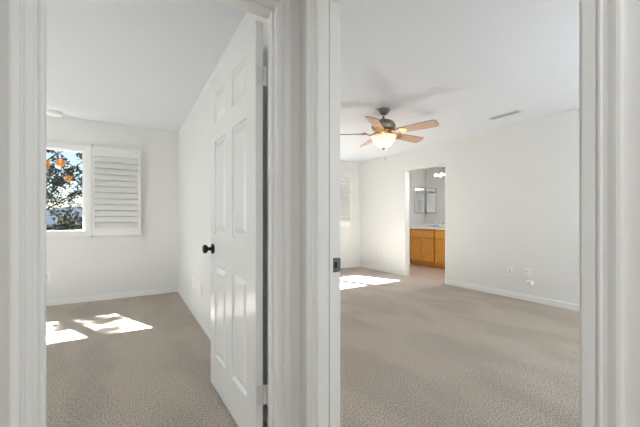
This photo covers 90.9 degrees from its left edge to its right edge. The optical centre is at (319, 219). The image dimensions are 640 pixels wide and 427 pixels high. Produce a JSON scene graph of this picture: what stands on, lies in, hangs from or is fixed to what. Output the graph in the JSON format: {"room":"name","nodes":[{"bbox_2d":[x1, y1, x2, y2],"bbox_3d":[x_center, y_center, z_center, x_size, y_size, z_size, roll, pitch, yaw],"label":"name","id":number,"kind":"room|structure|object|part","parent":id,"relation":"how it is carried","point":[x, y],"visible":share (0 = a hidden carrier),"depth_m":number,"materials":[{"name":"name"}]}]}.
{"room":"hallway","nodes":[
{"label":"hallway","id":0,"kind":"room"},
{"bbox_2d":[46,115,177,299],"bbox_3d":[-3.756,-0.115,3.920,3.648,2.440,0.120,0,0,-31],"label":"wall","id":1,"kind":"structure","parent":0,"point":[79,266],"depth_m":4.46,"materials":[{"name":"white paint"}]},
{"bbox_2d":[46,272,49,280],"bbox_3d":[-3.482,0.727,4.011,0.070,0.115,0.008,0,0,-31],"label":"wall outlet","id":2,"kind":"object","parent":1,"relation":"attached to","point":[47,273],"visible":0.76,"depth_m":4.02,"materials":[{"name":"white plastic"}]},
{"bbox_2d":[46,141,91,236],"bbox_3d":[-3.647,-0.383,3.965,1.270,1.215,0.147,0,0,-31],"label":"window","id":3,"kind":"structure","parent":1,"relation":"in","point":[86,150],"depth_m":4.20,"materials":[{"name":"white plastic"}]},
{"bbox_2d":[46,287,177,305],"bbox_3d":[-3.679,1.066,3.890,3.548,0.078,0.012,0,0,-31],"label":"baseboard","id":4,"kind":"structure","parent":1,"relation":"attached to","point":[62,301],"depth_m":4.35,"materials":[{"name":"white paint"}]},
{"bbox_2d":[91,144,140,236],"bbox_3d":[-2.808,-0.384,4.360,0.575,1.235,0.060,0,0,-31],"label":"window shutter","id":5,"kind":"object","parent":1,"relation":"attached to","point":[116,225],"visible":1,"depth_m":4.35,"materials":[{"name":"white paint"}]},
{"bbox_2d":[0,0,299,426],"bbox_3d":[-1.685,-0.115,0.539,3.678,2.440,0.110,0,0,-31],"label":"wall","id":6,"kind":"structure","parent":0,"point":[295,4],"depth_m":1.18,"materials":[{"name":"white paint"}]},
{"bbox_2d":[8,0,290,426],"bbox_3d":[-0.554,0.051,1.216,0.922,2.107,0.127,0,0,-31],"label":"door frame","id":7,"kind":"structure","parent":6,"relation":"attached to","point":[20,12],"depth_m":1.00,"materials":[{"name":"white paint"}]},
{"bbox_2d":[202,20,267,426],"bbox_3d":[-0.499,0.082,1.796,0.169,2.014,0.805,0,0,-34],"label":"door","id":8,"kind":"structure","parent":6,"relation":"in","point":[236,249],"depth_m":1.66,"materials":[{"name":"white paint"}]},
{"bbox_3d":[-0.729,0.192,2.050,0.067,0.067,0.067,0,0,-34],"label":"knob","id":9,"kind":"part","parent":8,"relation":"part of","materials":[{"name":"black metal"}]},
{"bbox_2d":[46,264,578,426],"bbox_3d":[0.454,1.165,2.644,9.720,0.120,7.850,0,0,-31],"label":"floor","id":10,"kind":"structure","parent":0,"point":[415,352],"depth_m":2.47,"materials":[{"name":"carpet"}]},
{"bbox_2d":[410,229,444,268],"bbox_3d":[3.104,0.667,6.819,0.573,0.875,2.537,0,0,-31],"label":"vanity cabinet","id":11,"kind":"object","parent":10,"relation":"on","point":[427,246],"visible":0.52,"depth_m":7.29,"materials":[{"name":"brown wood"}]},
{"bbox_3d":[2.311,0.710,7.596,0.025,0.530,0.332,0,0,-31],"label":"cabinet door","id":12,"kind":"part","parent":11,"relation":"part of","materials":[{"name":"brown wood"}]},
{"bbox_3d":[2.405,0.343,7.449,0.018,0.165,0.680,0,0,-31],"label":"drawer","id":13,"kind":"part","parent":11,"relation":"part of","materials":[{"name":"brown wood"}]},
{"bbox_2d":[409,224,444,229],"bbox_3d":[3.102,0.172,6.818,0.576,0.115,2.537,0,0,-31],"label":"countertop","id":14,"kind":"structure","parent":11,"relation":"on","point":[412,226],"depth_m":7.63,"materials":[{"name":"white stone"}]},
{"bbox_3d":[2.491,0.710,7.300,0.025,0.530,0.334,0,0,-31],"label":"cabinet door","id":15,"kind":"part","parent":11,"relation":"part of","materials":[{"name":"brown wood"}]},
{"bbox_3d":[2.732,0.840,6.910,0.018,0.270,0.498,0,0,-31],"label":"drawer","id":16,"kind":"part","parent":11,"relation":"part of","materials":[{"name":"brown wood"}]},
{"bbox_3d":[2.732,0.565,6.910,0.018,0.240,0.498,0,0,-31],"label":"drawer","id":17,"kind":"part","parent":11,"relation":"part of","materials":[{"name":"brown wood"}]},
{"bbox_3d":[2.732,0.343,6.910,0.018,0.165,0.498,0,0,-31],"label":"drawer","id":18,"kind":"part","parent":11,"relation":"part of","materials":[{"name":"brown wood"}]},
{"bbox_2d":[46,0,578,161],"bbox_3d":[0.454,-1.395,2.644,9.720,0.120,7.850,0,0,-31],"label":"ceiling","id":19,"kind":"structure","parent":0,"point":[456,64],"depth_m":2.65,"materials":[{"name":"white paint"}]},
{"bbox_2d":[46,109,63,116],"bbox_3d":[-3.291,-1.307,3.898,0.184,0.056,0.184,0,0,-31],"label":"smoke detector","id":20,"kind":"object","parent":19,"relation":"attached to","point":[50,112],"visible":0.91,"depth_m":3.85,"materials":[{"name":"white plastic"}]},
{"bbox_2d":[340,107,438,149],"bbox_3d":[0.816,-1.028,3.860,1.220,0.614,1.278,0,0,-31],"label":"ceiling fan","id":21,"kind":"object","parent":19,"relation":"hanging from","point":[384,128],"visible":0.99,"depth_m":3.73,"materials":[{"name":"medium brown wood"},{"name":"dark bronze metal"},{"name":"frosted glass"}]},
{"bbox_3d":[0.674,-1.045,4.255,0.144,0.006,0.455,-17,4,-13],"label":"blade","id":22,"kind":"part","parent":21,"relation":"part of","materials":[{"name":"brown wood"}]},
{"bbox_3d":[0.606,-1.045,3.435,0.144,0.006,0.455,18,7,22],"label":"blade","id":23,"kind":"part","parent":21,"relation":"part of","materials":[{"name":"brown wood"}]},
{"bbox_3d":[0.773,-0.940,3.834,0.312,0.139,0.312,0,0,-31],"label":"lamp shade","id":24,"kind":"part","parent":21,"relation":"part of","materials":[{"name":"white glass"}]},
{"bbox_3d":[1.143,-1.045,4.058,0.455,0.006,0.144,0,-17,-31],"label":"blade","id":25,"kind":"part","parent":21,"relation":"part of","materials":[{"name":"brown wood"}]},
{"bbox_3d":[1.101,-1.045,3.551,0.455,0.006,0.144,0,-16,41],"label":"blade","id":26,"kind":"part","parent":21,"relation":"part of","materials":[{"name":"brown wood"}]},
{"bbox_2d":[486,109,523,119],"bbox_3d":[2.353,-1.331,4.025,0.140,0.008,0.400,0,0,-31],"label":"ceiling vent","id":27,"kind":"object","parent":19,"relation":"in","point":[517,111],"visible":1,"depth_m":4.00,"materials":[{"name":"white metal"}]},
{"bbox_2d":[340,160,359,264],"bbox_3d":[-0.688,-0.115,6.461,3.960,2.440,0.120,0,0,-31],"label":"wall","id":28,"kind":"structure","parent":0,"point":[349,235],"depth_m":7.26,"materials":[{"name":"white paint"}]},
{"bbox_2d":[340,172,350,225],"bbox_3d":[0.356,-0.456,6.959,0.820,1.250,0.060,0,0,-31],"label":"window shutter","id":29,"kind":"object","parent":28,"relation":"attached to","point":[345,220],"visible":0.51,"depth_m":7.08,"materials":[{"name":"white paint"}]},
{"bbox_2d":[341,263,359,268],"bbox_3d":[-0.698,1.066,6.378,3.833,0.078,0.012,0,0,-31],"label":"baseboard","id":30,"kind":"structure","parent":28,"relation":"attached to","point":[358,264],"depth_m":7.22,"materials":[{"name":"white paint"}]},
{"bbox_2d":[178,0,639,426],"bbox_3d":[-0.462,-0.115,2.141,0.137,2.440,7.740,0,0,-31],"label":"wall","id":31,"kind":"structure","parent":0,"point":[194,136],"depth_m":1.75,"materials":[{"name":"white paint"}]},
{"bbox_2d":[178,287,267,424],"bbox_3d":[-1.168,1.066,3.162,0.012,0.078,3.838,0,0,-31],"label":"baseboard","id":32,"kind":"structure","parent":31,"relation":"attached to","point":[201,322],"depth_m":3.23,"materials":[{"name":"white paint"}]},
{"bbox_2d":[306,0,626,426],"bbox_3d":[0.262,0.051,0.956,0.138,2.107,1.019,0,0,-31],"label":"door frame","id":33,"kind":"structure","parent":31,"relation":"attached to","point":[603,22],"depth_m":0.53,"materials":[{"name":"white paint"}]},
{"bbox_3d":[0.073,0.197,1.364,0.038,0.062,0.003,0,0,-31],"label":"strike plate","id":34,"kind":"part","parent":33,"relation":"part of","materials":[{"name":"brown metal"}]},
{"bbox_2d":[409,169,424,263],"bbox_3d":[1.969,-0.115,7.688,1.855,2.440,0.120,0,0,-31],"label":"wall","id":35,"kind":"structure","parent":0,"point":[416,177],"depth_m":7.85,"materials":[{"name":"white paint"}]},
{"bbox_2d":[414,187,424,212],"bbox_3d":[2.507,-0.485,7.933,0.400,0.640,0.020,0,0,-31],"label":"medicine cabinet","id":36,"kind":"object","parent":35,"relation":"attached to","point":[419,193],"visible":1,"depth_m":7.92,"materials":[{"name":"silver metal"}]},
{"bbox_2d":[425,165,444,169],"bbox_3d":[2.776,-0.115,6.359,1.855,2.440,2.990,0,0,-31],"label":"wall","id":37,"kind":"structure","parent":0,"point":[442,165],"depth_m":7.79,"materials":[{"name":"white paint"}]},
{"bbox_2d":[425,167,444,223],"bbox_3d":[3.307,-0.560,7.030,0.008,1.410,2.387,0,0,-31],"label":"wall mirror","id":38,"kind":"object","parent":37,"relation":"attached to","point":[434,186],"visible":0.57,"depth_m":7.80,"materials":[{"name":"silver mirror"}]},
{"bbox_2d":[434,173,444,176],"bbox_3d":[3.015,-1.075,7.387,0.124,0.078,0.840,0,0,-31],"label":"vanity light","id":39,"kind":"object","parent":38,"relation":"attached to","point":[440,174],"visible":0.42,"depth_m":7.63,"materials":[{"name":"white glass"}]},
{"bbox_2d":[425,224,444,226],"bbox_3d":[3.340,0.153,6.962,0.020,0.077,2.537,0,0,-31],"label":"backsplash","id":40,"kind":"structure","parent":37,"relation":"attached to","point":[426,225],"depth_m":7.79,"materials":[{"name":"white stone"}]},
{"bbox_2d":[360,109,578,304],"bbox_3d":[2.679,-0.115,4.621,0.115,2.440,6.520,0,0,-31],"label":"wall","id":41,"kind":"structure","parent":0,"point":[512,191],"depth_m":4.62,"materials":[{"name":"white paint"}]},
{"bbox_2d":[360,263,578,310],"bbox_3d":[2.601,1.066,4.625,0.012,0.078,6.408,0,0,-31],"label":"baseboard","id":42,"kind":"structure","parent":41,"relation":"attached to","point":[570,306],"depth_m":4.55,"materials":[{"name":"white paint"}]},
{"bbox_2d":[507,267,512,274],"bbox_3d":[2.696,0.730,4.473,0.008,0.115,0.070,0,0,-31],"label":"wall outlet","id":43,"kind":"object","parent":41,"relation":"attached to","point":[509,269],"visible":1,"depth_m":4.47,"materials":[{"name":"white plastic"}]},
{"bbox_2d":[525,268,530,277],"bbox_3d":[2.818,0.725,4.272,0.008,0.115,0.070,0,0,-31],"label":"wall outlet","id":44,"kind":"object","parent":41,"relation":"attached to","point":[528,271],"visible":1,"depth_m":4.26,"materials":[{"name":"white plastic"}]},
{"bbox_2d":[526,273,533,284],"bbox_3d":[2.806,0.804,4.231,0.072,0.144,0.084,0,0,-31],"label":"plug","id":45,"kind":"object","parent":44,"relation":"attached to","point":[528,282],"visible":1,"depth_m":4.21,"materials":[{"name":"white plastic"}]},
{"label":"outside","id":46,"kind":"structure","parent":0,"visible":0},
{"bbox_3d":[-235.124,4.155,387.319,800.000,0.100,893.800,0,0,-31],"label":"ground","id":47,"kind":"structure","parent":46,"visible":0},
{"bbox_2d":[46,206,81,224],"bbox_3d":[-252.904,-6.604,320.256,420.000,21.418,150.000,0,0,-31],"label":"hills","id":48,"kind":"structure","parent":47,"relation":"on","point":[49,221],"depth_m":288.17,"materials":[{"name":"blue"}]},
{"bbox_2d":[46,150,81,229],"bbox_3d":[-6.543,-0.709,6.695,3.978,9.636,2.250,0,0,-31],"label":"tree","id":49,"kind":"object","parent":47,"relation":"on","point":[60,181],"visible":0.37,"depth_m":7.10,"materials":[{"name":"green plant"}]},
{"bbox_2d":[46,209,81,229],"bbox_3d":[-13.059,1.748,17.249,2.894,4.722,2.372,0,0,-31],"label":"bush","id":50,"kind":"object","parent":47,"relation":"on","point":[64,217],"visible":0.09,"depth_m":16.63,"materials":[{"name":"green plant"}]}
]}

